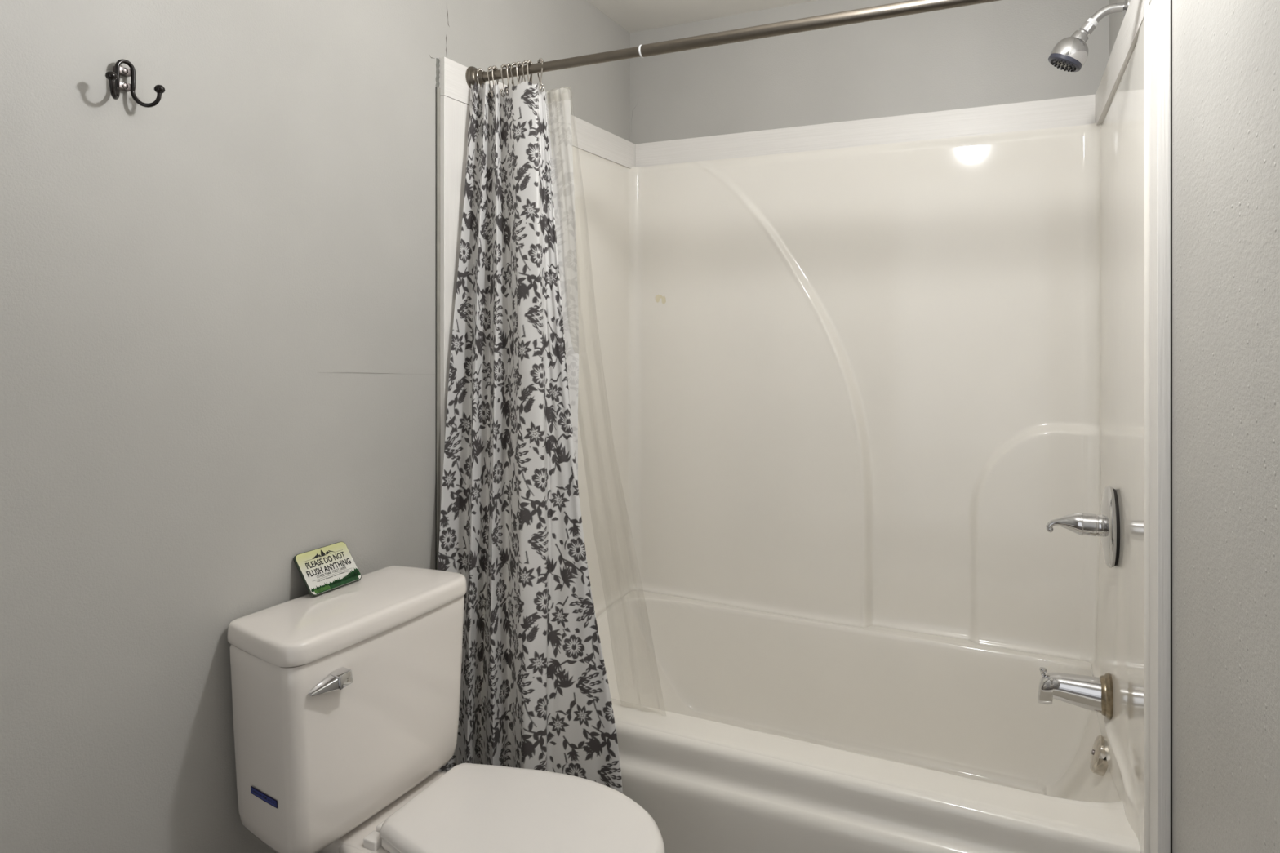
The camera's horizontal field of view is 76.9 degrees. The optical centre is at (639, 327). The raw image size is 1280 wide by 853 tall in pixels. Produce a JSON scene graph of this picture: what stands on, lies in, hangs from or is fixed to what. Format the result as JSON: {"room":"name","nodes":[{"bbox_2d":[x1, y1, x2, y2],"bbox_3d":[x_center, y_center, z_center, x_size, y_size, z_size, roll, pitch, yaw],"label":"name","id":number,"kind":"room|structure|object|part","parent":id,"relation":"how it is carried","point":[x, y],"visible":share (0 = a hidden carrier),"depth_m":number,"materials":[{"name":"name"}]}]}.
{"room":"bathroom","nodes":[
{"label":"bathroom","id":0,"kind":"room"},
{"bbox_2d":[0,0,630,852],"bbox_3d":[-0.768,0.142,1.530,0.100,2.446,3.400,0,0,25],"label":"wall","id":1,"kind":"structure","parent":0,"point":[218,296],"depth_m":1.40,"materials":[{"name":"grey paint"}]},
{"bbox_2d":[105,58,164,107],"bbox_3d":[-0.808,-0.390,1.275,0.048,0.071,0.092,0,0,25],"label":"robe hook","id":2,"kind":"object","parent":1,"relation":"attached to","point":[115,86],"visible":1,"depth_m":1.28,"materials":[{"name":"black metal"}]},
{"bbox_3d":[-0.810,-0.386,1.233,0.016,0.013,0.016,0,0,25],"label":"knob","id":3,"kind":"part","parent":2,"relation":"part of","materials":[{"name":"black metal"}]},
{"bbox_3d":[-0.777,-0.386,1.302,0.016,0.013,0.016,0,0,25],"label":"knob","id":4,"kind":"part","parent":2,"relation":"part of","materials":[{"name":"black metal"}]},
{"bbox_2d":[435,87,436,569],"bbox_3d":[-0.501,0.388,1.976,0.001,1.955,0.002,0,0,25],"label":"trim","id":5,"kind":"structure","parent":1,"relation":"attached to","point":[436,87],"depth_m":1.98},
{"bbox_2d":[435,57,439,87],"bbox_3d":[-0.497,-0.626,1.981,0.004,0.072,0.013,0,0,25],"label":"trim","id":6,"kind":"structure","parent":1,"relation":"attached to","point":[437,60],"depth_m":1.98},
{"bbox_2d":[436,86,439,569],"bbox_3d":[-0.496,0.388,1.981,0.004,1.955,0.012,0,0,25],"label":"trim","id":7,"kind":"structure","parent":1,"relation":"attached to","point":[437,88],"depth_m":1.98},
{"bbox_2d":[440,95,469,515],"bbox_3d":[-0.460,0.397,2.045,0.016,1.936,0.135,0,0,25],"label":"trim","id":8,"kind":"structure","parent":1,"relation":"attached to","point":[454,114],"depth_m":2.00,"materials":[{"name":"white plastic"}]},
{"bbox_2d":[439,56,635,168],"bbox_3d":[-0.252,-0.619,2.464,0.031,0.094,1.070,0,0,25],"label":"trim","id":9,"kind":"structure","parent":1,"relation":"attached to","point":[586,136],"depth_m":2.58,"materials":[{"name":"white plastic"}]},
{"bbox_2d":[465,0,999,88],"bbox_3d":[0.239,-0.643,1.763,1.487,0.061,0.061,0,0,25],"label":"shower curtain rod","id":10,"kind":"object","parent":1,"relation":"attached to","point":[909,6],"visible":0.85,"depth_m":1.76,"materials":[{"name":"silver metal"}]},
{"bbox_2d":[476,67,484,100],"bbox_3d":[-0.408,-0.623,2.069,0.010,0.086,0.040,0,0,21],"label":"curtain ring","id":11,"kind":"object","parent":10,"relation":"hanging from","point":[478,69],"visible":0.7,"depth_m":2.06,"materials":[{"name":"metal"}]},
{"bbox_2d":[487,66,497,98],"bbox_3d":[-0.376,-0.623,2.054,0.010,0.086,0.040,0,0,31],"label":"curtain ring","id":12,"kind":"object","parent":10,"relation":"hanging from","point":[489,68],"visible":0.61,"depth_m":2.04,"materials":[{"name":"metal"}]},
{"bbox_2d":[491,65,498,97],"bbox_3d":[-0.368,-0.623,2.050,0.010,0.086,0.040,0,0,16],"label":"curtain ring","id":13,"kind":"object","parent":10,"relation":"hanging from","point":[493,67],"visible":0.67,"depth_m":2.04,"materials":[{"name":"metal"}]},
{"bbox_2d":[500,63,510,97],"bbox_3d":[-0.340,-0.623,2.037,0.010,0.086,0.040,0,0,29],"label":"curtain ring","id":14,"kind":"object","parent":10,"relation":"hanging from","point":[503,65],"visible":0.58,"depth_m":2.03,"materials":[{"name":"metal"}]},
{"bbox_2d":[506,62,513,94],"bbox_3d":[-0.327,-0.623,2.031,0.010,0.086,0.040,0,0,18],"label":"curtain ring","id":15,"kind":"object","parent":10,"relation":"hanging from","point":[508,64],"visible":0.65,"depth_m":2.02,"materials":[{"name":"metal"}]},
{"bbox_2d":[510,62,519,85],"bbox_3d":[-0.312,-0.623,2.023,0.010,0.086,0.040,0,0,34],"label":"curtain ring","id":16,"kind":"object","parent":10,"relation":"hanging from","point":[513,64],"visible":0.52,"depth_m":2.02,"materials":[{"name":"metal"}]},
{"bbox_2d":[515,61,523,84],"bbox_3d":[-0.301,-0.623,2.018,0.010,0.086,0.040,0,0,19],"label":"curtain ring","id":17,"kind":"object","parent":10,"relation":"hanging from","point":[517,63],"visible":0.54,"depth_m":2.01,"materials":[{"name":"metal"}]},
{"bbox_2d":[521,60,531,82],"bbox_3d":[-0.281,-0.623,2.009,0.010,0.086,0.040,0,0,33],"label":"curtain ring","id":18,"kind":"object","parent":10,"relation":"hanging from","point":[524,62],"visible":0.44,"depth_m":2.00,"materials":[{"name":"metal"}]},
{"bbox_2d":[526,59,532,83],"bbox_3d":[-0.274,-0.623,2.006,0.010,0.086,0.040,0,0,13],"label":"curtain ring","id":19,"kind":"object","parent":10,"relation":"hanging from","point":[529,61],"visible":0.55,"depth_m":2.00,"materials":[{"name":"metal"}]},
{"bbox_2d":[436,80,622,793],"bbox_3d":[-0.249,0.341,1.924,0.456,1.929,0.246,0,0,25],"label":"shower curtain","id":20,"kind":"object","parent":10,"relation":"hanging from","point":[535,691],"visible":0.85,"depth_m":1.95,"materials":[{"name":"fabric"}]},
{"bbox_2d":[537,57,543,92],"bbox_3d":[-0.246,-0.623,1.993,0.010,0.086,0.040,0,0,-26],"label":"curtain ring","id":21,"kind":"object","parent":10,"relation":"hanging from","point":[540,60],"visible":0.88,"depth_m":1.98,"materials":[{"name":"metal"}]},
{"bbox_2d":[586,0,814,32],"bbox_3d":[-0.035,-1.131,1.182,1.724,0.100,3.400,0,0,25],"label":"ceiling","id":22,"kind":"structure","parent":0,"point":[633,15],"depth_m":2.73,"materials":[{"name":"paint"}]},
{"bbox_2d":[630,0,1109,144],"bbox_3d":[0.673,0.142,2.672,1.524,2.446,0.100,0,0,25],"label":"wall","id":23,"kind":"structure","parent":0,"point":[997,52],"depth_m":2.61,"materials":[{"name":"grey paint"}]},
{"bbox_2d":[635,93,1095,166],"bbox_3d":[0.645,-0.619,2.619,1.458,0.094,0.020,0,0,25],"label":"trim","id":24,"kind":"structure","parent":23,"relation":"attached to","point":[1078,110],"depth_m":2.56,"materials":[{"name":"white plastic"}]},
{"bbox_2d":[1109,0,1279,852],"bbox_3d":[0.699,0.142,0.834,0.100,2.446,3.400,0,0,25],"label":"wall","id":25,"kind":"structure","parent":0,"point":[1226,53],"depth_m":1.00,"materials":[{"name":"grey paint"}]},
{"bbox_2d":[1048,0,1128,71],"bbox_3d":[1.071,-0.699,1.928,0.168,0.161,0.080,0,0,25],"label":"shower","id":26,"kind":"object","parent":25,"relation":"attached to","point":[1069,54],"visible":0.99,"depth_m":1.92,"materials":[{"name":"silver metal"}]},
{"bbox_3d":[1.106,-0.739,1.913,0.092,0.056,0.021,0,0,25],"label":"arm","id":27,"kind":"part","parent":26,"relation":"part of","materials":[{"name":"silver metal"}]},
{"bbox_2d":[1095,0,1151,124],"bbox_3d":[1.095,-0.619,1.825,0.035,0.094,1.070,0,0,25],"label":"trim","id":28,"kind":"structure","parent":25,"relation":"attached to","point":[1126,41],"depth_m":1.81,"materials":[{"name":"white plastic"}]},
{"bbox_2d":[1150,0,1170,852],"bbox_3d":[0.890,0.397,1.377,0.020,1.936,0.085,0,0,25],"label":"trim","id":29,"kind":"structure","parent":25,"relation":"attached to","point":[1160,10],"depth_m":1.34,"materials":[{"name":"white plastic"}]},
{"bbox_2d":[1170,0,1172,852],"bbox_3d":[0.879,0.142,1.333,0.002,2.446,0.004,0,0,25],"label":"trim","id":30,"kind":"structure","parent":25,"relation":"attached to","point":[1171,0],"depth_m":1.33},
{"bbox_3d":[-0.035,1.415,1.182,1.724,0.100,3.400,0,0,25],"label":"floor","id":31,"kind":"structure","parent":0,"visible":0},
{"bbox_2d":[226,565,665,852],"bbox_3d":[-0.324,0.945,1.457,0.748,0.840,0.454,0,0,25],"label":"toilet","id":32,"kind":"object","parent":31,"relation":"on","point":[345,700],"visible":1,"depth_m":1.45,"materials":[{"name":"white ceramic"}]},
{"bbox_2d":[293,541,361,596],"bbox_3d":[-0.631,0.487,1.629,0.058,0.075,0.128,0,0,27],"label":"sign","id":33,"kind":"object","parent":32,"relation":"on","point":[328,568],"visible":1,"depth_m":1.62,"materials":[{"name":"paper"}]},
{"bbox_2d":[312,550,333,559],"bbox_3d":[-0.646,0.458,1.638,0.009,0.012,0.059,0,0,27],"label":"picture","id":34,"kind":"object","parent":33,"relation":"on","point":[317,554],"depth_m":1.64},
{"bbox_3d":[-0.529,0.610,1.380,0.027,0.026,0.074,0,0,29],"label":"flush lever","id":35,"kind":"part","parent":32,"relation":"part of","materials":[{"name":"silver metal"}]},
{"bbox_3d":[-0.559,0.742,1.568,0.221,0.350,0.443,0,0,25],"label":"tank","id":36,"kind":"part","parent":32,"relation":"part of","materials":[{"name":"white ceramic"}]},
{"bbox_3d":[-0.557,0.545,1.567,0.232,0.039,0.454,0,0,25],"label":"tank lid","id":37,"kind":"part","parent":32,"relation":"part of","materials":[{"name":"white ceramic"}]},
{"bbox_3d":[-0.197,0.917,1.436,0.494,0.024,0.347,0,0,25],"label":"seat","id":38,"kind":"part","parent":32,"relation":"part of","materials":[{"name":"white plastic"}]},
{"bbox_3d":[-0.282,1.147,1.476,0.645,0.436,0.352,0,0,25],"label":"bowl","id":39,"kind":"part","parent":32,"relation":"part of","materials":[{"name":"white ceramic"}]},
{"bbox_3d":[-0.197,0.892,1.436,0.500,0.025,0.353,0,0,25],"label":"seat lid","id":40,"kind":"part","parent":32,"relation":"part of","materials":[{"name":"white plastic"}]},
{"bbox_2d":[572,0,1150,852],"bbox_3d":[0.436,0.393,2.175,1.503,1.945,0.958,0,0,25],"label":"bathtub","id":41,"kind":"object","parent":31,"relation":"on","point":[837,408],"visible":0.88,"depth_m":2.47,"materials":[{"name":"white plastic"}]},
{"bbox_2d":[595,591,1139,844],"bbox_3d":[0.464,1.116,2.232,1.495,0.352,0.830,0,0,25],"label":"basin","id":42,"kind":"object","parent":41,"relation":"in","point":[952,721],"depth_m":2.39,"materials":[{"name":"white plastic"}]},
{"bbox_2d":[1038,666,1113,719],"bbox_3d":[1.048,0.875,1.940,0.160,0.103,0.103,0,0,25],"label":"tub spout","id":43,"kind":"object","parent":41,"relation":"attached to","point":[1095,694],"visible":0.95,"depth_m":1.92,"materials":[{"name":"silver metal"}]},
{"bbox_3d":[0.986,0.848,1.970,0.017,0.030,0.017,0,0,25],"label":"diverter knob","id":44,"kind":"part","parent":43,"relation":"part of","materials":[{"name":"silver metal"}]},
{"bbox_3d":[1.040,0.879,1.944,0.142,0.082,0.074,0,0,25],"label":"spout","id":45,"kind":"part","parent":43,"relation":"part of","materials":[{"name":"silver metal"}]},
{"bbox_2d":[1045,485,1119,568],"bbox_3d":[1.059,0.472,1.936,0.149,0.191,0.191,0,0,25],"label":"shower valve","id":46,"kind":"object","parent":41,"relation":"attached to","point":[1106,525],"visible":1,"depth_m":1.89,"materials":[{"name":"metal"}]},
{"bbox_3d":[1.027,0.472,1.951,0.079,0.055,0.055,0,0,25],"label":"lever handle","id":47,"kind":"part","parent":46,"relation":"part of","materials":[{"name":"silver metal"}]},
{"bbox_2d":[1089,734,1107,776],"bbox_3d":[1.102,1.020,1.915,0.056,0.092,0.088,0,0,25],"label":"overflow plate","id":48,"kind":"object","parent":41,"relation":"attached to","point":[1098,762],"visible":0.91,"depth_m":1.89,"materials":[{"name":"silver metal"}]}
]}

